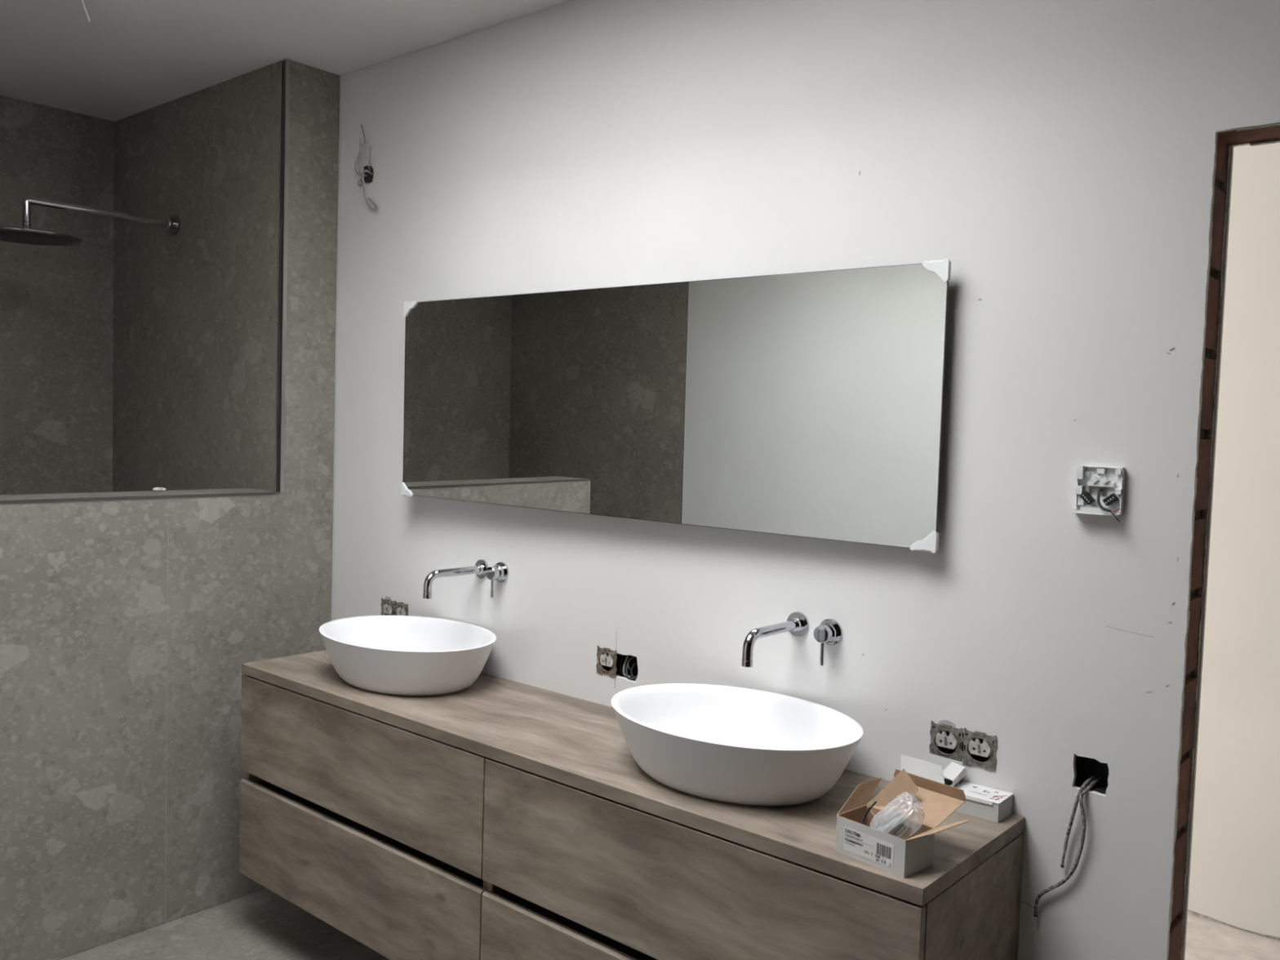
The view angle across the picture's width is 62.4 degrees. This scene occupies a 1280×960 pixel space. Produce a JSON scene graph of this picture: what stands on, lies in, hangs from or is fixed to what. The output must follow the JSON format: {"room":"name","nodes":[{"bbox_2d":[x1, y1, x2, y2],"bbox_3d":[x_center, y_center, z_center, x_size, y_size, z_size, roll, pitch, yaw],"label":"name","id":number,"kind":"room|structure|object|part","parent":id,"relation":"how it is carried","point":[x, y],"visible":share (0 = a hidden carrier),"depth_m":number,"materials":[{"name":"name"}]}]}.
{"room":"building under construction","nodes":[
{"label":"building under construction","id":0,"kind":"room"},
{"bbox_2d":[0,94,114,494],"bbox_3d":[-2.773,-0.055,3.565,0.100,2.700,2.290,4,4,40],"label":"wall","id":1,"kind":"structure","parent":0,"point":[56,302],"depth_m":4.06,"materials":[{"name":"stone"}]},
{"bbox_2d":[0,488,333,959],"bbox_3d":[-1.616,0.699,3.138,0.200,1.312,1.462,4,4,40],"label":"wall partition","id":2,"kind":"structure","parent":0,"point":[128,628],"depth_m":3.12,"materials":[{"name":"stone"}]},
{"bbox_2d":[0,58,289,505],"bbox_3d":[-1.649,0.010,3.029,0.191,2.699,1.278,4,4,40],"label":"trim","id":3,"kind":"structure","parent":2,"relation":"attached to","point":[285,64],"depth_m":3.41,"materials":[{"name":"metal"}]},
{"bbox_2d":[152,487,165,491],"bbox_3d":[-1.504,0.029,3.309,0.024,0.013,0.041,4,4,40],"label":"crumb","id":4,"kind":"object","parent":2,"relation":"on","point":[157,489],"visible":1,"depth_m":3.30,"materials":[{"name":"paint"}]},
{"bbox_2d":[112,59,339,492],"bbox_3d":[-1.583,-0.036,3.922,1.250,2.700,0.196,4,4,40],"label":"wall","id":5,"kind":"structure","parent":0,"point":[195,308],"depth_m":3.65,"materials":[{"name":"stone"}]},
{"bbox_2d":[0,196,179,245],"bbox_3d":[-1.918,-0.883,3.624,0.320,0.162,0.658,4,4,40],"label":"shower","id":6,"kind":"object","parent":5,"relation":"attached to","point":[24,234],"visible":1,"depth_m":3.55,"materials":[{"name":"silver metal"}]},
{"bbox_3d":[-2.030,-0.800,3.499,0.276,0.001,0.276,4,4,40],"label":"spray plate","id":7,"kind":"part","parent":6,"relation":"part of","materials":[{"name":"metal"}]},
{"bbox_3d":[-1.873,-0.900,3.675,0.024,0.084,0.502,4,4,40],"label":"shower arm","id":8,"kind":"part","parent":6,"relation":"part of","materials":[{"name":"silver metal"}]},
{"bbox_2d":[0,0,569,121],"bbox_3d":[-0.578,-1.337,1.661,5.750,0.200,2.290,4,4,40],"label":"ceiling","id":9,"kind":"structure","parent":0,"point":[132,57],"depth_m":3.21,"materials":[{"name":"paint"}]},
{"bbox_2d":[81,0,90,22],"bbox_3d":[-1.423,-1.243,2.685,0.054,0.154,0.005,2,3,4],"label":"wire","id":10,"kind":"object","parent":9,"relation":"hanging from","point":[82,0],"visible":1,"depth_m":2.69,"materials":[{"name":"white plastic"}]},
{"bbox_2d":[57,888,1279,959],"bbox_3d":[0.281,1.505,2.233,6.650,0.080,4.160,4,4,40],"label":"floor","id":11,"kind":"structure","parent":0,"point":[263,924],"depth_m":3.20,"materials":[{"name":"stone"}]},
{"bbox_2d":[330,0,1279,959],"bbox_3d":[0.503,0.112,2.369,6.450,2.700,0.133,4,4,40],"label":"wall","id":12,"kind":"structure","parent":0,"point":[1060,155],"depth_m":2.23,"materials":[{"name":"paint"}]},
{"bbox_2d":[239,675,488,959],"bbox_3d":[-0.635,0.906,2.977,1.086,0.602,0.450,4,4,40],"label":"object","id":13,"kind":"object","parent":12,"relation":"attached to","point":[373,828],"visible":0.54,"depth_m":2.75,"materials":[{"name":"brown wood"}]},
{"bbox_3d":[-0.781,1.067,2.821,1.082,0.285,0.018,4,4,40],"label":"drawer","id":14,"kind":"part","parent":13,"relation":"part of","materials":[{"name":"brown wood"}]},
{"bbox_2d":[241,649,1025,906],"bbox_3d":[-0.213,0.619,2.610,2.168,0.030,0.451,4,4,40],"label":"countertop","id":15,"kind":"structure","parent":13,"relation":"on","point":[575,742],"depth_m":2.32,"materials":[{"name":"brown wood"}]},
{"bbox_2d":[319,615,496,695],"bbox_3d":[-0.663,0.500,3.001,0.577,0.138,0.432,4,4,40],"label":"basin","id":16,"kind":"object","parent":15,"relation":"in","point":[393,655],"visible":1,"depth_m":2.87,"materials":[{"name":"white ceramic"}]},
{"bbox_2d":[611,683,862,805],"bbox_3d":[0.195,0.567,2.261,0.577,0.138,0.432,4,4,40],"label":"basin","id":17,"kind":"object","parent":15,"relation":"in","point":[732,744],"visible":1,"depth_m":2.20,"materials":[{"name":"white ceramic"}]},
{"bbox_2d":[835,768,968,878],"bbox_3d":[0.468,0.597,1.876,0.174,0.136,0.188,-1,4,-42],"label":"cardboard box","id":18,"kind":"object","parent":15,"relation":"on","point":[925,803],"visible":1,"depth_m":1.87,"materials":[{"name":"cardboard"}]},
{"bbox_2d":[844,828,860,837],"bbox_3d":[0.373,0.619,1.853,0.001,0.007,0.033,-1,4,-40],"label":"print","id":19,"kind":"object","parent":18,"relation":"on","point":[858,834],"depth_m":1.85},
{"bbox_2d":[844,837,862,846],"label":"print","id":20,"kind":"object","parent":18,"relation":"on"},
{"bbox_2d":[861,807,870,824],"bbox_3d":[0.395,0.622,1.874,0.009,0.076,0.041,4,4,40],"label":"cable tie","id":21,"kind":"object","parent":18,"relation":"in","point":[868,808],"visible":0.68,"depth_m":1.88,"materials":[{"name":"black plastic"}]},
{"bbox_2d":[862,800,876,822],"bbox_3d":[0.402,0.616,1.889,0.040,0.086,0.006,1,3,-6],"label":"cable tie","id":22,"kind":"object","parent":18,"relation":"in","point":[875,802],"visible":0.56,"depth_m":1.89,"materials":[{"name":"black plastic"}]},
{"bbox_2d":[872,808,910,836],"bbox_3d":[0.435,0.605,1.836,0.066,0.068,0.044,2,3,11],"label":"plastic bag","id":23,"kind":"object","parent":18,"relation":"in","point":[893,823],"visible":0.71,"depth_m":1.82,"materials":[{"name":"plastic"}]},
{"bbox_3d":[0.497,0.584,1.909,0.085,0.032,0.149,-1,4,-42],"label":"lid","id":24,"kind":"part","parent":18,"relation":"part of","materials":[{"name":"brown cardboard"}]},
{"bbox_2d":[900,752,966,786],"bbox_3d":[0.598,0.612,2.163,0.122,0.084,0.068,4,4,40],"label":"box","id":25,"kind":"object","parent":15,"relation":"on","point":[945,771],"visible":0.55,"depth_m":2.15,"materials":[{"name":"white cardboard"}]},
{"bbox_2d":[955,781,1013,822],"bbox_3d":[0.676,0.639,2.099,0.102,0.041,0.074,4,4,40],"label":"box","id":26,"kind":"object","parent":15,"relation":"on","point":[987,803],"visible":0.98,"depth_m":2.07,"materials":[{"name":"white cardboard"}]},
{"bbox_3d":[0.677,0.624,2.098,0.102,0.009,0.074,4,4,40],"label":"lid","id":27,"kind":"part","parent":26,"relation":"part of","materials":[{"name":"white cardboard"}]},
{"bbox_2d":[354,124,377,209],"bbox_3d":[-0.862,-1.008,3.430,0.109,0.274,0.090,4,4,40],"label":"electrical wires","id":28,"kind":"object","parent":12,"relation":"attached to","point":[368,170],"visible":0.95,"depth_m":3.41,"materials":[{"name":"black plastic"}]},
{"bbox_2d":[381,596,396,615],"bbox_3d":[-0.799,0.417,3.430,0.072,0.082,0.056,4,4,40],"label":"insert","id":29,"kind":"object","parent":12,"relation":"attached to","point":[388,609],"visible":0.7,"depth_m":3.41,"materials":[{"name":"metal"}]},
{"bbox_2d":[394,600,408,615],"bbox_3d":[-0.745,0.424,3.384,0.072,0.075,0.056,4,4,40],"label":"insert","id":30,"kind":"object","parent":12,"relation":"attached to","point":[400,609],"visible":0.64,"depth_m":3.37,"materials":[{"name":"metal"}]},
{"bbox_2d":[422,559,488,599],"bbox_3d":[-0.534,0.283,3.031,0.057,0.094,0.212,4,4,40],"label":"spout","id":31,"kind":"object","parent":12,"relation":"attached to","point":[480,568],"visible":0.95,"depth_m":3.02,"materials":[{"name":"silver metal"}]},
{"bbox_2d":[485,561,508,597],"bbox_3d":[-0.415,0.287,3.041,0.060,0.100,0.044,4,4,40],"label":"mixer valve","id":32,"kind":"object","parent":12,"relation":"attached to","point":[499,572],"visible":1,"depth_m":3.03,"materials":[{"name":"silver metal"}]},
{"bbox_3d":[-0.424,0.310,3.033,0.009,0.053,0.009,2,3,7],"label":"lever","id":33,"kind":"part","parent":32,"relation":"part of","materials":[{"name":"silver metal"}]},
{"bbox_2d":[595,645,621,677],"bbox_3d":[-0.073,0.480,2.813,0.072,0.075,0.056,4,4,40],"label":"insert","id":34,"kind":"object","parent":12,"relation":"attached to","point":[610,660],"visible":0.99,"depth_m":2.79,"materials":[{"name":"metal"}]},
{"bbox_2d":[620,654,638,680],"bbox_3d":[-0.012,0.486,2.776,0.070,0.070,0.055,4,4,40],"label":"box","id":35,"kind":"object","parent":12,"relation":"attached to","point":[628,664],"visible":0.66,"depth_m":2.79,"materials":[{"name":"black plastic"}]},
{"bbox_2d":[400,258,951,553],"bbox_3d":[-0.048,-0.198,2.696,1.737,0.595,0.036,4,4,39],"label":"wall mirror","id":36,"kind":"object","parent":12,"relation":"attached to","point":[808,404],"visible":1,"depth_m":2.52,"materials":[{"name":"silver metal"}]},
{"bbox_2d":[480,758,1024,959],"bbox_3d":[0.190,0.969,2.276,1.082,0.602,0.450,4,4,40],"label":"vanity cabinet","id":37,"kind":"object","parent":12,"relation":"attached to","point":[571,873],"visible":0.59,"depth_m":2.08,"materials":[{"name":"brown wood"}]},
{"bbox_3d":[0.044,1.130,2.119,1.079,0.285,0.018,4,4,40],"label":"drawer","id":38,"kind":"part","parent":37,"relation":"part of","materials":[{"name":"brown wood"}]},
{"bbox_2d":[741,611,808,666],"bbox_3d":[0.292,0.349,2.330,0.057,0.094,0.212,4,4,40],"label":"spout","id":39,"kind":"object","parent":12,"relation":"attached to","point":[797,623],"visible":1,"depth_m":2.32,"materials":[{"name":"silver metal"}]},
{"bbox_2d":[813,618,842,665],"bbox_3d":[0.411,0.359,2.339,0.060,0.100,0.044,4,4,40],"label":"mixer valve","id":40,"kind":"object","parent":12,"relation":"attached to","point":[829,631],"visible":1,"depth_m":2.33,"materials":[{"name":"silver metal"}]},
{"bbox_3d":[0.402,0.382,2.332,0.009,0.053,0.009,2,3,7],"label":"lever","id":41,"kind":"part","parent":40,"relation":"part of","materials":[{"name":"silver metal"}]},
{"bbox_2d":[928,720,968,761],"bbox_3d":[0.648,0.537,2.200,0.072,0.082,0.056,4,4,40],"label":"electrical outlet","id":42,"kind":"object","parent":12,"relation":"attached to","point":[946,740],"visible":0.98,"depth_m":2.18,"materials":[{"name":"metal"}]},
{"bbox_2d":[961,728,997,771],"bbox_3d":[0.702,0.545,2.155,0.072,0.075,0.056,4,4,40],"label":"electrical outlet","id":43,"kind":"object","parent":12,"relation":"attached to","point":[981,748],"visible":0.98,"depth_m":2.14,"materials":[{"name":"metal"}]},
{"bbox_2d":[1033,755,1108,916],"bbox_3d":[0.839,0.689,2.040,0.119,0.332,0.080,4,4,40],"label":"electrical cable","id":44,"kind":"object","parent":12,"relation":"attached to","point":[1091,774],"visible":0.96,"depth_m":2.03,"materials":[{"name":"black plastic"}]},
{"bbox_2d":[1071,465,1124,521],"bbox_3d":[0.853,0.025,1.965,0.089,0.099,0.043,4,4,40],"label":"thermostat base","id":45,"kind":"object","parent":12,"relation":"attached to","point":[1112,477],"visible":1,"depth_m":1.96,"materials":[{"name":"white plastic"}]},
{"bbox_3d":[0.849,0.058,1.971,0.079,0.012,0.024,4,4,40],"label":"clip rail","id":46,"kind":"part","parent":45,"relation":"part of","materials":[{"name":"white plastic"}]},
{"bbox_2d":[1168,125,1279,959],"bbox_3d":[1.378,0.434,1.633,1.070,2.232,0.108,4,4,40],"label":"trim","id":47,"kind":"structure","parent":12,"relation":"attached to","point":[1224,139],"depth_m":1.94,"materials":[{"name":"wood"}]},
{"bbox_2d":[1235,122,1279,131],"bbox_3d":[1.381,-0.578,1.526,0.925,0.002,0.012,4,4,40],"label":"trim","id":48,"kind":"structure","parent":12,"relation":"attached to","point":[1275,123],"depth_m":1.80,"materials":[{"name":"grey plastic"}]},
{"bbox_2d":[1249,139,1279,146],"bbox_3d":[1.458,-0.580,1.616,0.925,0.002,0.012,4,4,40],"label":"trim","id":49,"kind":"structure","parent":12,"relation":"attached to","point":[1275,140],"depth_m":1.90,"materials":[{"name":"grey plastic"}]},
{"bbox_2d":[1187,142,1279,940],"bbox_3d":[1.679,0.085,3.672,6.550,2.710,0.100,4,4,40],"label":"wall","id":50,"kind":"structure","parent":0,"point":[1234,877],"depth_m":3.39,"materials":[{"name":"paint"}]}
]}

